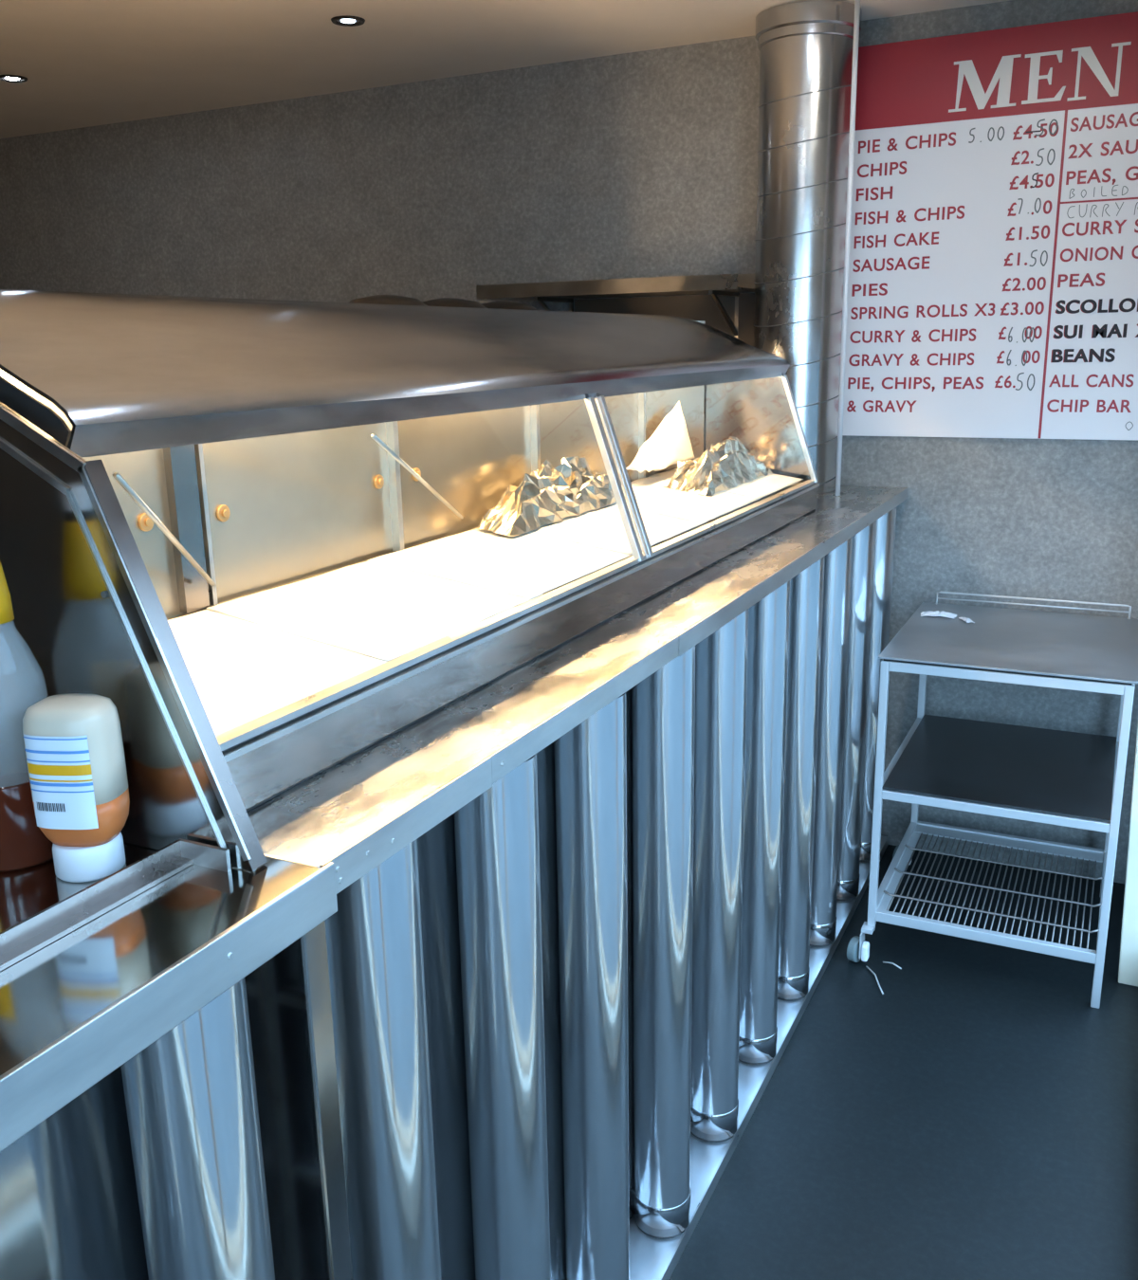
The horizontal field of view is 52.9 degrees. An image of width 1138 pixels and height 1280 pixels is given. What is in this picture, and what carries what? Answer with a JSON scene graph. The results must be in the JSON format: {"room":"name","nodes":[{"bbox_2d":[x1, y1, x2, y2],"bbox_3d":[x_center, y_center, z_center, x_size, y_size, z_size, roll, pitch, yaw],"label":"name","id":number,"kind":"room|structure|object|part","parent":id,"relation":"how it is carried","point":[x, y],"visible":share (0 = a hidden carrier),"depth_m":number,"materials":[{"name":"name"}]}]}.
{"room":"fish and chip shop","nodes":[
{"label":"fish and chip shop","id":0,"kind":"room"},
{"bbox_2d":[0,0,1010,138],"bbox_3d":[-1.761,-1.352,1.706,5.520,0.100,5.250,6,16,25],"label":"ceiling","id":1,"kind":"structure","parent":0,"point":[84,63],"depth_m":3.33,"materials":[{"name":"paint"}]},
{"bbox_2d":[0,74,27,82],"bbox_3d":[-1.790,-1.806,3.681,0.092,0.006,0.092,6,16,25],"label":"recessed light","id":2,"kind":"object","parent":1,"relation":"in","point":[5,78],"visible":1,"depth_m":3.68,"materials":[{"name":"grey"}]},
{"bbox_2d":[330,15,365,26],"bbox_3d":[-0.599,-1.679,3.105,0.092,0.006,0.092,6,16,25],"label":"recessed light","id":3,"kind":"object","parent":1,"relation":"in","point":[343,20],"visible":1,"depth_m":3.10,"materials":[{"name":"grey"}]},
{"bbox_2d":[0,0,1137,883],"bbox_3d":[-0.611,-0.708,4.263,5.520,2.465,0.100,6,16,25],"label":"wall","id":4,"kind":"structure","parent":0,"point":[639,164],"depth_m":3.69,"materials":[{"name":"grey paint"}]},
{"bbox_2d":[475,273,755,413],"bbox_3d":[0.155,-0.922,3.606,0.860,0.420,0.269,6,16,25],"label":"wall shelf","id":5,"kind":"object","parent":4,"relation":"attached to","point":[729,307],"visible":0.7,"depth_m":3.54,"materials":[{"name":"metal"}]},
{"bbox_3d":[0.307,-0.915,3.680,0.630,0.364,0.010,6,16,25],"label":"under panel","id":6,"kind":"part","parent":5,"relation":"part of","materials":[{"name":"silver metal"}]},
{"bbox_2d":[841,11,1137,440],"bbox_3d":[1.275,-1.098,3.139,1.024,1.077,0.018,6,16,25],"label":"menu board","id":7,"kind":"object","parent":4,"relation":"attached to","point":[993,293],"visible":0.99,"depth_m":3.17,"materials":[{"name":"white plastic"}]},
{"bbox_2d":[669,844,1137,1279],"bbox_3d":[-1.715,1.131,2.347,5.520,0.100,5.250,6,16,25],"label":"floor","id":8,"kind":"structure","parent":0,"point":[975,1117],"depth_m":2.42,"materials":[{"name":"plastic"}]},
{"bbox_2d":[0,485,908,1279],"bbox_3d":[-0.386,0.608,1.708,0.858,1.185,4.747,6,16,25],"label":"counter","id":9,"kind":"object","parent":8,"relation":"on","point":[508,986],"depth_m":1.40,"materials":[{"name":"metal"}]},
{"bbox_2d":[0,561,53,872],"bbox_3d":[-0.497,0.038,0.990,0.080,0.318,0.081,6,16,25],"label":"vinegar bottle","id":10,"kind":"object","parent":9,"relation":"on","point":[23,844],"visible":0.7,"depth_m":0.99,"materials":[{"name":"brown plastic"}]},
{"bbox_3d":[-0.739,0.974,0.361,0.025,1.080,1.927,6,16,25],"label":"backing panel","id":11,"kind":"part","parent":9,"relation":"part of","materials":[{"name":"metal"}]},
{"bbox_2d":[22,693,129,882],"bbox_3d":[-0.418,0.124,0.978,0.073,0.155,0.060,0,15,6],"label":"sauce bottle","id":12,"kind":"object","parent":9,"relation":"on","point":[74,745],"visible":1,"depth_m":0.95,"materials":[{"name":"white plastic"}]},
{"bbox_2d":[0,841,319,1075],"bbox_3d":[-1.016,0.403,0.345,0.853,0.045,1.922,6,16,25],"label":"countertop","id":13,"kind":"structure","parent":9,"relation":"on","point":[54,989],"depth_m":0.88,"materials":[{"name":"metal"}]},
{"bbox_3d":[-0.261,0.761,1.174,0.098,1.089,0.033,6,16,25],"label":"corner post","id":14,"kind":"part","parent":9,"relation":"part of","materials":[{"name":"metal"}]},
{"bbox_2d":[0,289,819,871],"bbox_3d":[-0.370,-0.375,2.209,1.333,0.506,2.315,6,16,25],"label":"food display warmer","id":15,"kind":"object","parent":9,"relation":"on","point":[163,459],"visible":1,"depth_m":1.40,"materials":[{"name":"metal"}]},
{"bbox_3d":[-0.427,-0.029,1.000,0.334,0.421,0.003,6,16,25],"label":"frame","id":16,"kind":"part","parent":15,"relation":"part of","materials":[{"name":"metal"}]},
{"bbox_3d":[-0.622,-0.057,1.095,0.773,0.454,0.004,6,16,25],"label":"panel","id":17,"kind":"part","parent":15,"relation":"part of","materials":[{"name":"glass"}]},
{"bbox_3d":[-0.436,-0.113,1.255,0.006,0.176,0.324,-2,14,-3],"label":"stay rod","id":18,"kind":"part","parent":15,"relation":"part of","materials":[{"name":"metal"}]},
{"bbox_3d":[-0.337,0.023,0.980,0.147,0.346,0.019,6,16,25],"label":"trim","id":19,"kind":"part","parent":15,"relation":"part of","materials":[{"name":"silver metal"}]},
{"bbox_3d":[-0.473,-0.171,1.407,0.012,0.274,0.040,6,16,25],"label":"support post","id":20,"kind":"part","parent":15,"relation":"part of","materials":[{"name":"metal"}]},
{"bbox_3d":[-0.460,-0.178,1.432,0.014,0.274,0.007,6,16,25],"label":"support post","id":21,"kind":"part","parent":15,"relation":"part of","materials":[{"name":"metal"}]},
{"bbox_2d":[167,608,406,736],"bbox_3d":[-0.401,0.028,1.267,0.271,0.045,0.407,6,16,25],"label":"paper sheet","id":22,"kind":"object","parent":15,"relation":"on","point":[242,671],"visible":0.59,"depth_m":1.29,"materials":[{"name":"white paper"}]},
{"bbox_2d":[206,561,543,661],"bbox_3d":[-0.248,-0.054,1.570,0.271,0.044,0.405,6,16,25],"label":"paper sheet","id":23,"kind":"object","parent":15,"relation":"on","point":[386,612],"visible":1,"depth_m":1.53,"materials":[{"name":"white paper"}]},
{"bbox_2d":[348,294,427,306],"bbox_3d":[-0.431,-0.657,2.736,0.250,0.321,0.250,6,16,25],"label":"lid","id":24,"kind":"object","parent":15,"relation":"on","point":[376,299],"visible":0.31,"depth_m":2.63,"materials":[{"name":"grey metal"}]},
{"bbox_3d":[-0.275,-0.276,1.799,0.014,0.274,0.012,6,16,25],"label":"support post","id":25,"kind":"part","parent":15,"relation":"part of","materials":[{"name":"metal"}]},
{"bbox_2d":[0,289,789,457],"bbox_3d":[-0.187,-0.527,2.092,0.580,0.161,2.286,6,16,25],"label":"hood","id":26,"kind":"object","parent":15,"relation":"attached to","point":[99,374],"depth_m":1.37,"materials":[{"name":"metal"}]},
{"bbox_3d":[-0.214,-0.233,1.695,0.006,0.182,0.494,1,15,7],"label":"stay rod","id":27,"kind":"part","parent":15,"relation":"part of","materials":[{"name":"metal"}]},
{"bbox_2d":[421,297,486,308],"bbox_3d":[-0.309,-0.723,2.979,0.250,0.321,0.250,6,16,25],"label":"lid","id":28,"kind":"object","parent":15,"relation":"on","point":[442,301],"visible":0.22,"depth_m":2.88,"materials":[{"name":"grey metal"}]},
{"bbox_2d":[367,528,632,599],"bbox_3d":[-0.094,-0.137,1.876,0.271,0.044,0.420,6,16,25],"label":"paper sheet","id":29,"kind":"object","parent":15,"relation":"on","point":[528,565],"visible":0.94,"depth_m":1.84,"materials":[{"name":"white paper"}]},
{"bbox_2d":[481,300,538,310],"bbox_3d":[-0.182,-0.790,3.231,0.250,0.321,0.250,6,16,25],"label":"lid","id":30,"kind":"object","parent":15,"relation":"on","point":[498,304],"visible":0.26,"depth_m":3.13,"materials":[{"name":"grey metal"}]},
{"bbox_3d":[0.143,-0.147,2.017,0.027,0.016,2.303,6,16,25],"label":"sill rail","id":31,"kind":"part","parent":15,"relation":"part of","materials":[{"name":"metal"}]},
{"bbox_3d":[0.146,-0.110,2.025,0.012,0.059,2.303,6,16,25],"label":"panel","id":32,"kind":"part","parent":15,"relation":"part of","materials":[{"name":"metal"}]},
{"bbox_3d":[-0.065,-0.387,2.216,0.014,0.274,0.012,6,16,25],"label":"support post","id":33,"kind":"part","parent":15,"relation":"part of","materials":[{"name":"metal"}]},
{"bbox_2d":[530,503,707,554],"bbox_3d":[0.070,-0.226,2.200,0.270,0.044,0.413,6,16,25],"label":"paper sheet","id":34,"kind":"object","parent":15,"relation":"on","point":[601,527],"visible":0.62,"depth_m":2.15,"materials":[{"name":"white paper"}]},
{"bbox_2d":[475,456,625,536],"bbox_3d":[-0.018,-0.297,2.210,0.081,0.112,0.535,6,16,25],"label":"pile","id":35,"kind":"object","parent":34,"relation":"on","point":[546,495],"visible":0.94,"depth_m":2.13,"materials":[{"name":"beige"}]},
{"bbox_3d":[0.171,-0.513,2.685,0.014,0.274,0.012,6,16,25],"label":"support post","id":36,"kind":"part","parent":15,"relation":"part of","materials":[{"name":"metal"}]},
{"bbox_2d":[626,401,694,473],"bbox_3d":[0.228,-0.488,2.731,0.046,0.150,0.370,6,16,25],"label":"folded paper","id":37,"kind":"object","parent":15,"relation":"in","point":[669,444],"visible":0.97,"depth_m":2.76,"materials":[{"name":"white paper"}]},
{"bbox_2d":[612,476,759,523],"bbox_3d":[0.233,-0.315,2.524,0.270,0.046,0.405,6,16,25],"label":"paper sheet","id":38,"kind":"object","parent":15,"relation":"on","point":[650,495],"visible":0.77,"depth_m":2.50,"materials":[{"name":"white paper"}]},
{"bbox_2d":[648,468,803,498],"bbox_3d":[0.400,-0.404,2.854,0.271,0.044,0.405,6,16,25],"label":"paper sheet","id":39,"kind":"object","parent":15,"relation":"on","point":[761,486],"visible":0.44,"depth_m":2.79,"materials":[{"name":"white paper"}]},
{"bbox_2d":[662,436,772,496],"bbox_3d":[0.374,-0.439,2.803,0.120,0.110,0.514,6,16,25],"label":"sheet","id":40,"kind":"object","parent":39,"relation":"on","point":[727,465],"visible":1,"depth_m":2.69,"materials":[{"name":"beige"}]},
{"bbox_3d":[0.505,-0.590,3.032,0.302,0.470,0.008,6,16,25],"label":"panel","id":41,"kind":"part","parent":15,"relation":"part of","materials":[{"name":"metal"}]},
{"bbox_3d":[0.319,0.416,2.419,0.020,1.095,2.805,6,16,25],"label":"backing panel","id":42,"kind":"part","parent":9,"relation":"part of","materials":[{"name":"metal"}]},
{"bbox_2d":[246,485,906,868],"bbox_3d":[0.020,-0.156,2.406,0.847,0.030,2.825,6,16,25],"label":"countertop","id":43,"kind":"structure","parent":9,"relation":"on","point":[316,819],"depth_m":1.41,"materials":[{"name":"metal"}]},
{"bbox_2d":[753,0,861,493],"bbox_3d":[0.667,-1.083,3.295,0.284,1.296,0.284,6,16,25],"label":"flue pipe","id":44,"kind":"object","parent":9,"relation":"on","point":[805,47],"visible":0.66,"depth_m":3.16,"materials":[{"name":"grey metal"}]},
{"bbox_2d":[835,0,859,495],"bbox_3d":[0.762,-1.045,3.136,0.014,1.298,0.014,6,16,25],"label":"pipe","id":45,"kind":"object","parent":9,"relation":"on","point":[856,2],"visible":1,"depth_m":3.12,"materials":[{"name":"white plastic"}]},
{"bbox_2d":[865,965,883,994],"bbox_3d":[0.790,0.873,2.948,0.011,0.008,0.132,-2,14,-3],"label":"string","id":46,"kind":"object","parent":8,"relation":"on","point":[866,965],"visible":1,"depth_m":2.94,"materials":[{"name":"grey"}]},
{"bbox_2d":[882,961,901,969],"bbox_3d":[0.852,0.855,3.015,0.053,0.008,0.006,12,19,41],"label":"string","id":47,"kind":"object","parent":8,"relation":"on","point":[883,961],"visible":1,"depth_m":3.02,"materials":[{"name":"grey"}]},
{"bbox_2d":[846,591,1137,1008],"bbox_3d":[1.153,0.381,3.088,0.616,0.879,0.701,6,16,25],"label":"trolley","id":48,"kind":"object","parent":8,"relation":"on","point":[1066,778],"visible":1,"depth_m":2.98,"materials":[{"name":"silver metal"}]},
{"bbox_3d":[0.794,0.402,2.937,0.020,0.726,0.020,6,16,25],"label":"leg","id":49,"kind":"part","parent":48,"relation":"part of","materials":[{"name":"grey paint"}]},
{"bbox_3d":[1.069,0.256,3.484,0.020,0.726,0.020,6,16,25],"label":"leg","id":50,"kind":"part","parent":48,"relation":"part of","materials":[{"name":"grey paint"}]},
{"bbox_2d":[920,610,956,618],"bbox_3d":[1.045,-0.074,3.235,0.100,0.011,0.052,6,16,25],"label":"plastic wrapper","id":51,"kind":"object","parent":48,"relation":"on","point":[929,613],"visible":1,"depth_m":3.23,"materials":[{"name":"white plastic"}]},
{"bbox_2d":[958,616,974,622],"bbox_3d":[1.102,-0.057,3.171,0.022,0.007,0.068,-2,14,-3],"label":"plastic wrapper","id":52,"kind":"object","parent":48,"relation":"on","point":[967,620],"visible":1,"depth_m":3.16,"materials":[{"name":"white plastic"}]},
{"bbox_3d":[1.184,0.669,3.174,0.528,0.004,0.610,6,16,25],"label":"rack plate","id":53,"kind":"part","parent":48,"relation":"part of","materials":[{"name":"grey paint"}]},
{"bbox_3d":[1.184,0.676,3.176,0.568,0.027,0.650,6,16,25],"label":"rack frame","id":54,"kind":"part","parent":48,"relation":"part of","materials":[{"name":"grey paint"}]},
{"bbox_3d":[1.178,0.344,3.091,0.568,0.023,0.650,6,16,25],"label":"shelf frame","id":55,"kind":"part","parent":48,"relation":"part of","materials":[{"name":"grey paint"}]},
{"bbox_3d":[1.171,0.015,3.006,0.568,0.024,0.650,6,16,25],"label":"frame","id":56,"kind":"part","parent":48,"relation":"part of","materials":[{"name":"grey paint"}]},
{"bbox_3d":[1.315,-0.101,3.265,0.519,0.040,0.006,6,16,25],"label":"gallery rail","id":57,"kind":"part","parent":48,"relation":"part of","materials":[{"name":"silver metal"}]},
{"bbox_3d":[1.563,0.355,3.262,0.020,0.826,0.020,6,16,25],"label":"leg","id":58,"kind":"part","parent":48,"relation":"part of","materials":[{"name":"grey paint"}]},
{"bbox_3d":[1.287,0.502,2.715,0.020,0.826,0.020,6,16,25],"label":"leg","id":59,"kind":"part","parent":48,"relation":"part of","materials":[{"name":"grey paint"}]},
{"bbox_2d":[1117,722,1137,987],"bbox_3d":[1.427,0.478,2.808,0.119,0.819,0.025,6,16,25],"label":"board","id":60,"kind":"object","parent":8,"relation":"on","point":[1127,971],"visible":1,"depth_m":2.86,"materials":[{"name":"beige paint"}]}
]}

